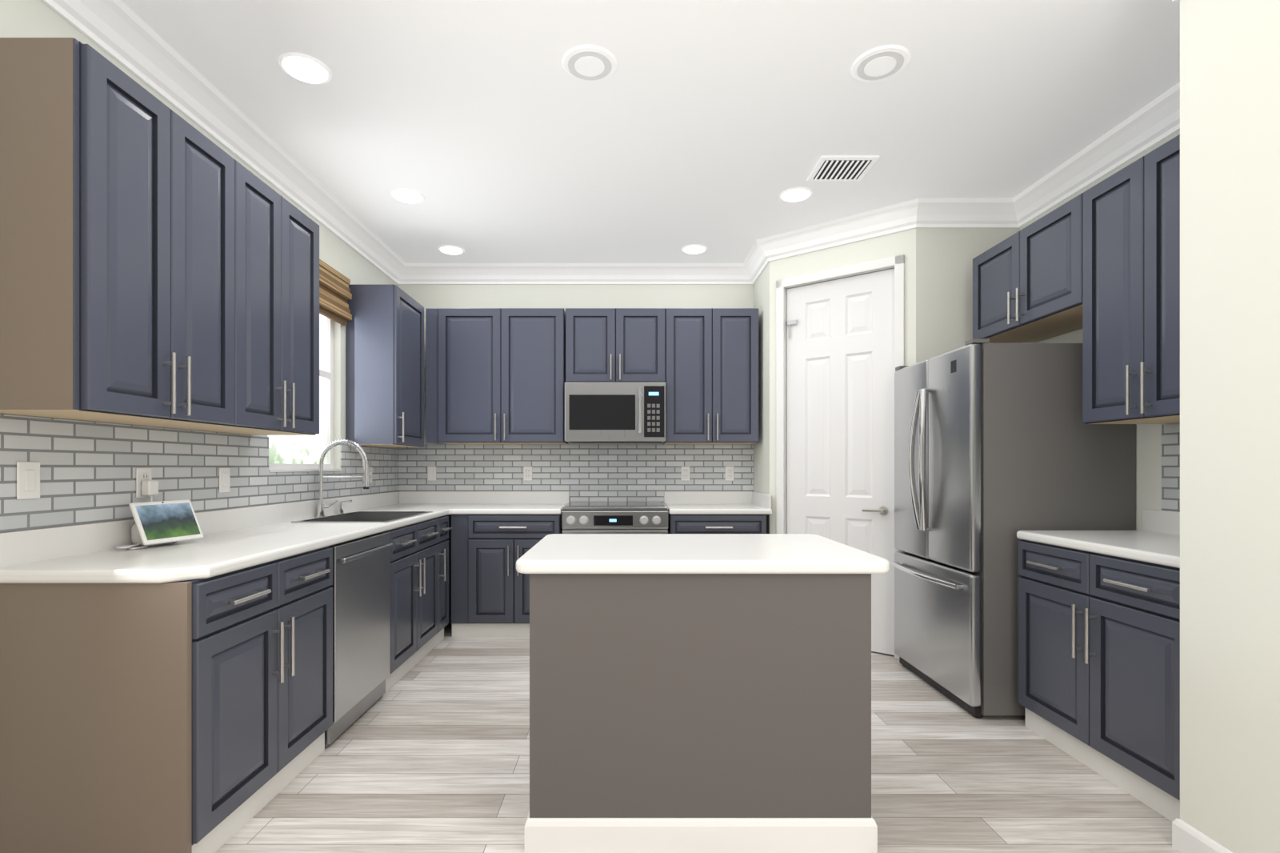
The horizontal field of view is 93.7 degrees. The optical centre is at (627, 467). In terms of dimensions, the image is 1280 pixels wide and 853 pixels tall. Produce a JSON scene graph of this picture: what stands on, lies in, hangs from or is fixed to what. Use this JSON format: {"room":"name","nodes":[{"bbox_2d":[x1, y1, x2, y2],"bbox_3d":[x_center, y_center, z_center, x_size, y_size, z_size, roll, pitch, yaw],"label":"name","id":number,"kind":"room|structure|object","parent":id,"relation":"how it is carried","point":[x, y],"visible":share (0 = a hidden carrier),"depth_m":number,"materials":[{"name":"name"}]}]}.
{"room":"kitchen","nodes":[
{"label":"kitchen","id":0,"kind":"room"},
{"bbox_2d":[0,0,397,532],"bbox_3d":[-1.914,-0.206,1.685,0.100,2.830,6.570,0,0,0],"label":"wall","id":1,"kind":"structure","parent":0,"point":[29,19],"depth_m":3.31,"materials":[{"name":"white paint"}]},
{"bbox_2d":[0,37,319,435],"bbox_3d":[-1.673,-0.681,2.327,0.377,1.042,1.298,0,0,0],"label":"upper cabinet","id":2,"kind":"object","parent":1,"relation":"attached to","point":[159,263],"visible":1,"depth_m":1.87,"materials":[{"name":"grey paint"}]},
{"bbox_2d":[0,414,398,532],"bbox_3d":[-1.860,0.018,3.240,0.008,0.351,3.241,0,0,0],"label":"tiled wall","id":3,"kind":"structure","parent":1,"relation":"attached to","point":[87,472],"depth_m":2.26,"materials":[{"name":"grey tile"}]},
{"bbox_2d":[16,461,39,499],"bbox_3d":[-1.851,0.041,1.857,0.009,0.116,0.072,0,0,0],"label":"light switch","id":4,"kind":"object","parent":3,"relation":"attached to","point":[28,480],"depth_m":1.85,"materials":[{"name":"white plastic"}]},
{"bbox_2d":[136,467,151,498],"bbox_3d":[-1.851,0.059,2.300,0.009,0.116,0.072,0,0,0],"label":"electrical outlet plate","id":5,"kind":"object","parent":3,"relation":"attached to","point":[142,474],"depth_m":2.28,"materials":[{"name":"white plastic"}]},
{"bbox_2d":[219,467,229,492],"bbox_3d":[-1.851,0.059,2.760,0.009,0.116,0.072,0,0,0],"label":"electrical outlet plate","id":6,"kind":"object","parent":3,"relation":"attached to","point":[224,472],"depth_m":2.75,"materials":[{"name":"white plastic"}]},
{"bbox_2d":[368,467,371,483],"bbox_3d":[-1.851,0.056,4.320,0.009,0.116,0.072,0,0,0],"label":"electrical outlet plate","id":7,"kind":"object","parent":3,"relation":"attached to","point":[370,468],"depth_m":4.32,"materials":[{"name":"white plastic"}]},
{"bbox_2d":[267,313,342,471],"bbox_3d":[-1.895,-0.588,3.505,0.087,1.266,0.830,0,0,0],"label":"window","id":8,"kind":"structure","parent":1,"relation":"in","point":[297,449],"depth_m":3.77,"materials":[{"name":"glass"}]},
{"bbox_2d":[319,259,351,325],"bbox_3d":[-1.832,-1.077,3.505,0.060,0.302,0.850,0,0,0],"label":"window blind","id":9,"kind":"object","parent":1,"relation":"attached to","point":[335,294],"visible":0.44,"depth_m":3.72,"materials":[{"name":"brown wood"}]},
{"bbox_2d":[345,284,423,447],"bbox_3d":[-1.675,-0.681,4.245,0.373,1.058,0.551,0,0,0],"label":"upper cabinet","id":10,"kind":"object","parent":1,"relation":"attached to","point":[385,367],"visible":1,"depth_m":3.97,"materials":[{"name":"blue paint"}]},
{"bbox_2d":[397,284,753,503],"bbox_3d":[0.333,-0.206,4.920,4.394,2.830,0.100,0,0,0],"label":"wall","id":11,"kind":"structure","parent":0,"point":[438,296],"depth_m":4.87,"materials":[{"name":"white paint"}]},
{"bbox_2d":[398,444,753,501],"bbox_3d":[-0.414,0.046,4.866,2.881,0.461,0.008,0,0,0],"label":"tiled wall","id":12,"kind":"structure","parent":11,"relation":"attached to","point":[615,473],"depth_m":4.86,"materials":[{"name":"grey tile"}]},
{"bbox_2d":[427,466,435,480],"bbox_3d":[-1.582,0.052,4.857,0.072,0.116,0.009,0,0,0],"label":"electrical outlet plate","id":13,"kind":"object","parent":12,"relation":"attached to","point":[431,470],"depth_m":4.86,"materials":[{"name":"white plastic"}]},
{"bbox_2d":[523,466,531,480],"bbox_3d":[-0.804,0.052,4.857,0.072,0.116,0.009,0,0,0],"label":"electrical outlet plate","id":14,"kind":"object","parent":12,"relation":"attached to","point":[527,470],"depth_m":4.86,"materials":[{"name":"white plastic"}]},
{"bbox_2d":[680,466,690,480],"bbox_3d":[0.473,0.052,4.857,0.072,0.116,0.009,0,0,0],"label":"electrical outlet plate","id":15,"kind":"object","parent":12,"relation":"attached to","point":[685,470],"depth_m":4.86,"materials":[{"name":"white plastic"}]},
{"bbox_2d":[725,466,734,480],"bbox_3d":[0.830,0.052,4.857,0.072,0.116,0.009,0,0,0],"label":"electrical outlet plate","id":16,"kind":"object","parent":12,"relation":"attached to","point":[730,470],"depth_m":4.86,"materials":[{"name":"white plastic"}]},
{"bbox_2d":[425,308,758,443],"bbox_3d":[-0.264,-0.694,4.673,2.518,1.016,0.384,0,0,0],"label":"upper cabinet","id":17,"kind":"object","parent":11,"relation":"attached to","point":[498,375],"visible":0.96,"depth_m":4.52,"materials":[{"name":"grey paint"}]},
{"bbox_2d":[564,382,666,443],"bbox_3d":[-0.088,-0.414,4.632,0.755,0.441,0.456,0,0,0],"label":"over-the-range microwave","id":18,"kind":"object","parent":17,"relation":"attached to","point":[615,412],"visible":1,"depth_m":4.46,"materials":[{"name":"silver metal"}]},
{"bbox_2d":[120,0,1179,263],"bbox_3d":[0.200,-1.651,1.835,7.200,0.060,6.870,0,0,0],"label":"ceiling","id":19,"kind":"structure","parent":0,"point":[492,131],"depth_m":2.68,"materials":[{"name":"white paint"}]},
{"bbox_2d":[277,52,331,84],"bbox_3d":[-1.308,-1.617,2.442,0.195,0.008,0.195,0,0,-45],"label":"recessed light","id":20,"kind":"object","parent":19,"relation":"in","point":[305,68],"depth_m":2.43,"materials":[{"name":"white plastic"}]},
{"bbox_2d":[390,188,425,203],"bbox_3d":[-1.310,-1.617,3.587,0.195,0.008,0.195,0,0,-45],"label":"recessed light","id":21,"kind":"object","parent":19,"relation":"in","point":[404,195],"depth_m":3.57,"materials":[{"name":"white"}]},
{"bbox_2d":[437,244,464,254],"bbox_3d":[-1.309,-1.617,4.470,0.195,0.008,0.195,0,0,-45],"label":"recessed light","id":22,"kind":"object","parent":19,"relation":"in","point":[446,249],"depth_m":4.45,"materials":[{"name":"white plastic"}]},
{"bbox_2d":[561,44,617,82],"bbox_3d":[-0.150,-1.615,2.398,0.221,0.011,0.219,0,0,0],"label":"ceiling light","id":23,"kind":"object","parent":19,"relation":"attached to","point":[590,63],"depth_m":2.39,"materials":[{"name":"white plastic"}]},
{"bbox_2d":[681,244,707,253],"bbox_3d":[0.499,-1.617,4.454,0.195,0.008,0.195,0,0,-45],"label":"recessed light","id":24,"kind":"object","parent":19,"relation":"in","point":[692,248],"depth_m":4.44,"materials":[{"name":"white plastic"}]},
{"bbox_2d":[779,186,812,202],"bbox_3d":[1.002,-1.617,3.566,0.195,0.008,0.195,0,0,-45],"label":"recessed light","id":25,"kind":"object","parent":19,"relation":"in","point":[794,194],"depth_m":3.55,"materials":[{"name":"white"}]},
{"bbox_2d":[806,156,879,181],"bbox_3d":[1.163,-1.612,3.252,0.305,0.018,0.265,0,0,0],"label":"ceiling vent","id":26,"kind":"object","parent":19,"relation":"in","point":[842,168],"visible":1,"depth_m":3.23,"materials":[{"name":"white metal"}]},
{"bbox_2d":[850,44,911,82],"bbox_3d":[1.010,-1.615,2.398,0.221,0.011,0.219,0,0,0],"label":"recessed light","id":27,"kind":"object","parent":19,"relation":"attached to","point":[882,62],"depth_m":2.39,"materials":[{"name":"white plastic"}]},
{"bbox_2d":[215,616,1180,852],"bbox_3d":[0.200,1.239,1.835,7.200,0.060,6.870,0,0,0],"label":"floor","id":28,"kind":"structure","parent":0,"point":[430,753],"depth_m":2.31,"materials":[{"name":"grey wood"}]},
{"bbox_2d":[0,514,452,852],"bbox_3d":[-1.539,0.772,3.300,0.645,0.874,3.133,0,0,0],"label":"base cabinet","id":29,"kind":"object","parent":28,"relation":"on","point":[192,716],"visible":0.94,"depth_m":1.73,"materials":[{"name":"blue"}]},
{"bbox_2d":[0,491,444,583],"bbox_3d":[-1.547,0.264,3.291,0.630,0.139,3.155,0,0,0],"label":"countertop","id":30,"kind":"structure","parent":29,"relation":"on","point":[234,539],"depth_m":2.11,"materials":[{"name":"white stone"}]},
{"bbox_2d":[128,500,203,546],"bbox_3d":[-1.762,0.211,2.271,0.134,0.165,0.236,0,0,12],"label":"smart display","id":31,"kind":"object","parent":30,"relation":"on","point":[160,522],"visible":1,"depth_m":2.24,"materials":[{"name":"white plastic"}]},
{"bbox_2d":[115,480,158,550],"bbox_3d":[-1.798,0.171,2.218,0.094,0.245,0.212,0,0,0],"label":"cord","id":32,"kind":"object","parent":31,"relation":"attached to","point":[150,488],"visible":0.83,"depth_m":2.28,"materials":[{"name":"white plastic"}]},
{"bbox_2d":[315,439,369,517],"bbox_3d":[-1.683,0.064,3.582,0.316,0.461,0.116,0,0,0],"label":"faucet","id":33,"kind":"object","parent":30,"relation":"on","point":[321,506],"visible":1,"depth_m":3.54,"materials":[{"name":"silver metal"}]},
{"bbox_2d":[337,500,351,513],"bbox_3d":[-1.788,0.250,3.800,0.088,0.089,0.034,0,0,0],"label":"soap dispenser","id":34,"kind":"object","parent":30,"relation":"on","point":[340,510],"visible":0.96,"depth_m":3.79,"materials":[{"name":"silver metal"}]},
{"bbox_2d":[291,511,433,522],"bbox_3d":[-1.530,0.394,3.565,0.510,0.209,0.760,0,0,0],"label":"sink basin","id":35,"kind":"object","parent":30,"relation":"in","point":[370,517],"visible":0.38,"depth_m":3.90,"materials":[{"name":"silver metal"}]},
{"bbox_2d":[371,491,441,494],"bbox_3d":[-1.532,0.264,4.401,0.480,0.139,0.936,0,0,0],"label":"backsplash","id":36,"kind":"structure","parent":29,"relation":"on","point":[395,492],"depth_m":4.85,"materials":[{"name":"white"}]},
{"bbox_2d":[441,491,569,515],"bbox_3d":[-0.850,0.264,4.401,0.764,0.139,0.936,0,0,0],"label":"countertop","id":37,"kind":"structure","parent":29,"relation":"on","point":[453,502],"depth_m":4.85,"materials":[{"name":"white stone"}]},
{"bbox_2d":[324,532,393,748],"bbox_3d":[-1.534,0.775,2.871,0.622,0.868,0.596,0,0,0],"label":"dishwasher","id":38,"kind":"object","parent":28,"relation":"on","point":[361,586],"visible":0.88,"depth_m":2.81,"materials":[{"name":"silver metal"}]},
{"bbox_2d":[451,513,562,636],"bbox_3d":[-0.863,0.772,4.522,0.776,0.874,0.642,0,0,0],"label":"base cabinet","id":39,"kind":"object","parent":28,"relation":"on","point":[490,590],"visible":0.77,"depth_m":4.24,"materials":[{"name":"grey paint"}]},
{"bbox_2d":[561,501,668,533],"bbox_3d":[-0.086,0.743,4.510,0.752,0.931,0.697,0,0,0],"label":"range","id":40,"kind":"object","parent":28,"relation":"on","point":[614,517],"visible":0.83,"depth_m":4.21,"materials":[{"name":"silver metal"}]},
{"bbox_2d":[524,573,877,852],"bbox_3d":[0.231,0.772,2.248,1.107,0.874,0.733,0,0,0],"label":"kitchen island","id":41,"kind":"object","parent":28,"relation":"on","point":[700,695],"depth_m":1.90,"materials":[{"name":"grey paint"}]},
{"bbox_2d":[516,533,889,573],"bbox_3d":[0.239,0.312,2.248,1.186,0.043,0.765,0,0,0],"label":"island countertop","id":42,"kind":"structure","parent":41,"relation":"on","point":[682,554],"depth_m":1.97,"materials":[{"name":"white stone"}]},
{"bbox_2d":[668,512,766,533],"bbox_3d":[0.645,0.772,4.522,0.685,0.874,0.642,0,0,0],"label":"base cabinet","id":43,"kind":"object","parent":28,"relation":"on","point":[717,523],"visible":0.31,"depth_m":4.24,"materials":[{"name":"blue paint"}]},
{"bbox_2d":[664,491,771,514],"bbox_3d":[0.660,0.264,4.553,0.725,0.139,0.631,0,0,0],"label":"countertop","id":44,"kind":"structure","parent":43,"relation":"on","point":[714,502],"depth_m":4.75,"materials":[{"name":"white stone"}]},
{"bbox_2d":[891,338,1135,718],"bbox_3d":[1.994,0.298,3.280,0.859,1.822,0.840,0,0,0],"label":"refrigerator","id":45,"kind":"object","parent":28,"relation":"on","point":[998,446],"visible":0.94,"depth_m":2.86,"materials":[{"name":"grey metal"}]},
{"bbox_2d":[1018,539,1179,821],"bbox_3d":[2.104,0.772,2.352,0.645,0.874,0.898,0,0,0],"label":"base cabinet","id":46,"kind":"object","parent":28,"relation":"on","point":[1099,663],"visible":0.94,"depth_m":2.29,"materials":[{"name":"grey paint"}]},
{"bbox_2d":[1016,508,1179,567],"bbox_3d":[2.122,0.264,2.359,0.613,0.139,0.912,0,0,0],"label":"countertop","id":47,"kind":"structure","parent":46,"relation":"on","point":[1156,539],"depth_m":2.50,"materials":[{"name":"white stone"}]},
{"bbox_2d":[753,261,769,533],"bbox_3d":[1.077,-0.206,4.599,0.100,2.830,0.542,0,0,0],"label":"wall","id":48,"kind":"structure","parent":0,"point":[762,446],"depth_m":4.52,"materials":[{"name":"white paint"}]},
{"bbox_2d":[769,228,915,533],"bbox_3d":[1.440,-0.206,4.064,0.976,2.830,0.100,0,0,38],"label":"wall","id":49,"kind":"structure","parent":0,"point":[883,246],"depth_m":4.04,"materials":[{"name":"white paint"}]},
{"bbox_2d":[776,254,904,659],"bbox_3d":[1.431,-0.061,4.059,0.854,2.539,0.118,0,0,38],"label":"door frame","id":50,"kind":"structure","parent":49,"relation":"attached to","point":[897,263],"depth_m":4.25,"materials":[{"name":"white wood"}]},
{"bbox_2d":[787,268,894,655],"bbox_3d":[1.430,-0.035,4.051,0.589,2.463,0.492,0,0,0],"label":"pantry door","id":51,"kind":"structure","parent":49,"relation":"in","point":[841,414],"depth_m":4.01,"materials":[{"name":"white wood"}]},
{"bbox_2d":[787,319,797,338],"bbox_3d":[1.165,-0.974,4.234,0.075,0.125,0.017,0,0,38],"label":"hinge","id":52,"kind":"object","parent":51,"relation":"attached to","point":[791,322],"visible":1,"depth_m":4.24,"materials":[{"name":"silver metal"}]},
{"bbox_2d":[916,228,1019,363],"bbox_3d":[2.160,-0.206,3.771,0.739,2.830,0.100,0,0,0],"label":"wall","id":53,"kind":"structure","parent":0,"point":[945,257],"depth_m":3.72,"materials":[{"name":"white paint"}]},
{"bbox_2d":[1019,129,1179,530],"bbox_3d":[2.480,-0.206,2.811,0.100,2.830,1.821,0,0,0],"label":"wall","id":54,"kind":"structure","parent":0,"point":[1148,466],"depth_m":2.82,"materials":[{"name":"white paint"}]},
{"bbox_2d":[972,134,1179,423],"bbox_3d":[2.219,-0.719,2.736,0.415,1.048,1.666,0,0,0],"label":"upper cabinet","id":55,"kind":"object","parent":54,"relation":"attached to","point":[1098,264],"visible":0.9,"depth_m":2.55,"materials":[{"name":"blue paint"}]},
{"bbox_2d":[1161,423,1179,511],"bbox_3d":[2.426,0.000,2.312,0.008,0.387,0.816,0,0,0],"label":"tiled wall","id":56,"kind":"structure","parent":54,"relation":"attached to","point":[1170,466],"depth_m":2.67,"materials":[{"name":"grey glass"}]},
{"bbox_2d":[1180,0,1279,852],"bbox_3d":[2.140,-0.206,0.150,0.780,2.830,3.500,0,0,0],"label":"wall","id":57,"kind":"structure","parent":0,"point":[1230,425],"depth_m":1.74,"materials":[{"name":"white paint"}]},
{"bbox_2d":[40,0,1179,283],"bbox_3d":[0.283,-1.553,1.635,4.294,0.136,6.470,0,0,0],"label":"crown molding","id":58,"kind":"structure","parent":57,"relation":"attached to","point":[126,37],"depth_m":3.47,"materials":[{"name":"white"}]},
{"bbox_2d":[1172,818,1232,852],"bbox_3d":[1.784,1.161,0.157,0.093,0.095,3.513,0,0,0],"label":"baseboard","id":59,"kind":"structure","parent":57,"relation":"attached to","point":[1186,838],"depth_m":1.85,"materials":[{"name":"white wood"}]}
]}

